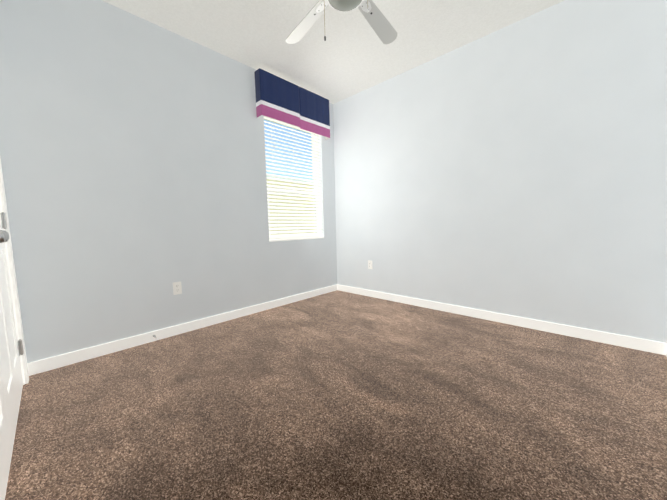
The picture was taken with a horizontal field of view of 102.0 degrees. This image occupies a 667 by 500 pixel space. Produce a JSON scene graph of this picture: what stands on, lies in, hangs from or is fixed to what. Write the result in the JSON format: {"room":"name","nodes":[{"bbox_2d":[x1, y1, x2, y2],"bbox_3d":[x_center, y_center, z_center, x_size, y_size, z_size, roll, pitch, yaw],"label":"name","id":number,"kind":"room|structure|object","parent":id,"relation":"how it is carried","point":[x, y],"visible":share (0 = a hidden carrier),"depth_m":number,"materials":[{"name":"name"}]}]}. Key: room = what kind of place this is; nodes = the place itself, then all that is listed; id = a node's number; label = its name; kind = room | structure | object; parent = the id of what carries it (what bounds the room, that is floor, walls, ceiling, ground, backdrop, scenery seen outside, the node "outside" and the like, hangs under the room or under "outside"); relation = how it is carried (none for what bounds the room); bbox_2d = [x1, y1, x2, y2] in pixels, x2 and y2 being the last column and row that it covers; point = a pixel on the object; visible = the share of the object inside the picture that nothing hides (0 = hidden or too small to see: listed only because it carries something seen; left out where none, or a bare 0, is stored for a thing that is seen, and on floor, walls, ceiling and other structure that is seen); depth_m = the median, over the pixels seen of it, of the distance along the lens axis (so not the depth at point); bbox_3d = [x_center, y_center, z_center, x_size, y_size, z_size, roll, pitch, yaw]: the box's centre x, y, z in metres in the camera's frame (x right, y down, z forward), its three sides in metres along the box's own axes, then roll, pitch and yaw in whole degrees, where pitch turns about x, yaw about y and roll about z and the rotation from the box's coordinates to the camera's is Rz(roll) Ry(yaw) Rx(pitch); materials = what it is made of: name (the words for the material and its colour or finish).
{"room":"empty bedroom","nodes":[
{"label":"empty bedroom","id":0,"kind":"room"},
{"bbox_2d":[0,0,336,362],"bbox_3d":[-1.103,-0.614,2.899,0.150,2.700,3.430,3,7,43],"label":"wall","id":1,"kind":"structure","parent":0,"point":[132,156],"depth_m":2.20,"materials":[{"name":"paint"}]},
{"bbox_2d":[173,282,181,294],"bbox_3d":[-1.439,0.352,2.491,0.008,0.115,0.070,3,7,43],"label":"electrical outlet","id":2,"kind":"object","parent":1,"relation":"attached to","point":[177,287],"visible":1,"depth_m":2.49,"materials":[{"name":"white plastic"}]},
{"bbox_2d":[27,284,336,375],"bbox_3d":[-1.013,0.689,2.959,0.014,0.090,3.130,3,7,43],"label":"baseboard","id":3,"kind":"structure","parent":1,"relation":"attached to","point":[52,363],"depth_m":2.36,"materials":[{"name":"white wood"}]},
{"bbox_2d":[264,116,319,239],"bbox_3d":[-0.539,-0.894,3.522,0.080,1.520,0.910,3,7,43],"label":"window","id":4,"kind":"structure","parent":1,"relation":"in","point":[296,169],"depth_m":3.61,"materials":[{"name":"white plastic"}]},
{"bbox_2d":[264,117,322,239],"bbox_3d":[-0.477,-0.901,3.462,0.078,1.494,0.896,3,7,43],"label":"window blinds","id":5,"kind":"object","parent":4,"relation":"attached to","point":[316,218],"visible":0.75,"depth_m":3.44,"materials":[{"name":"white plastic"}]},
{"bbox_2d":[254,68,329,139],"bbox_3d":[-0.453,-1.738,3.325,0.111,0.498,1.072,3,7,43],"label":"valance","id":6,"kind":"object","parent":1,"relation":"attached to","point":[281,99],"visible":1,"depth_m":3.19,"materials":[{"name":"blue fabric"}]},
{"bbox_2d":[269,237,323,241],"bbox_3d":[-0.468,-0.144,3.539,0.063,0.020,0.908,3,7,43],"label":"window sill","id":7,"kind":"structure","parent":1,"relation":"attached to","point":[295,239],"depth_m":3.48,"materials":[{"name":"white wood"}]},
{"bbox_2d":[102,0,563,103],"bbox_3d":[0.075,-1.944,1.630,3.485,0.120,3.430,3,7,43],"label":"ceiling","id":8,"kind":"structure","parent":0,"point":[352,54],"depth_m":2.42,"materials":[{"name":"white paint"}]},
{"bbox_2d":[286,0,396,43],"bbox_3d":[0.075,-1.601,1.682,1.354,0.573,1.347,3,7,43],"label":"ceiling fan","id":9,"kind":"object","parent":8,"relation":"hanging from","point":[380,24],"visible":1,"depth_m":1.94,"materials":[{"name":"white"}]},
{"bbox_2d":[5,290,666,499],"bbox_3d":[0.141,0.834,1.879,3.485,0.060,3.430,3,7,43],"label":"floor","id":10,"kind":"structure","parent":0,"point":[338,395],"depth_m":1.39,"materials":[{"name":"carpet"}]},
{"bbox_2d":[333,0,666,342],"bbox_3d":[1.235,-0.673,2.941,3.185,2.700,0.150,3,7,43],"label":"wall","id":11,"kind":"structure","parent":0,"point":[518,168],"depth_m":2.39,"materials":[{"name":"paint"}]},
{"bbox_2d":[368,260,372,268],"bbox_3d":[0.493,0.199,3.634,0.070,0.115,0.008,3,7,43],"label":"electrical outlet","id":12,"kind":"object","parent":11,"relation":"attached to","point":[369,264],"visible":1,"depth_m":3.63,"materials":[{"name":"white plastic"}]},
{"bbox_2d":[337,284,666,354],"bbox_3d":[1.209,0.633,2.998,3.185,0.090,0.014,3,7,43],"label":"baseboard","id":13,"kind":"structure","parent":11,"relation":"attached to","point":[652,346],"depth_m":2.45,"materials":[{"name":"white wood"}]},
{"bbox_3d":[-1.018,-0.407,0.571,3.185,2.700,0.150,3,7,43],"label":"wall","id":14,"kind":"structure","parent":0,"visible":0},
{"bbox_2d":[0,212,22,355],"bbox_3d":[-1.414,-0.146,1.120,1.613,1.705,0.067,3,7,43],"label":"hinges on the door trim","id":15,"kind":"object","parent":14,"relation":"attached to","point":[4,235],"visible":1,"depth_m":1.63,"materials":[{"name":"silver metal"}]},
{"bbox_2d":[0,158,28,499],"bbox_3d":[-1.479,-0.137,1.051,1.736,2.098,0.167,3,7,43],"label":"door","id":16,"kind":"structure","parent":14,"relation":"attached to","point":[11,382],"depth_m":1.43,"materials":[{"name":"white wood"}]},
{"label":"outside","id":17,"kind":"structure","parent":0,"visible":0},
{"bbox_3d":[-13.171,-0.194,19.309,39.849,0.100,70.000,3,7,43],"label":"ground","id":18,"kind":"structure","parent":17,"visible":0},
{"bbox_2d":[266,175,314,234],"bbox_3d":[-5.203,-1.531,12.970,6.100,3.320,24.100,3,7,43],"label":"house","id":19,"kind":"structure","parent":18,"relation":"on","point":[291,206],"depth_m":12.06,"materials":[{"name":"paint"}]}
]}

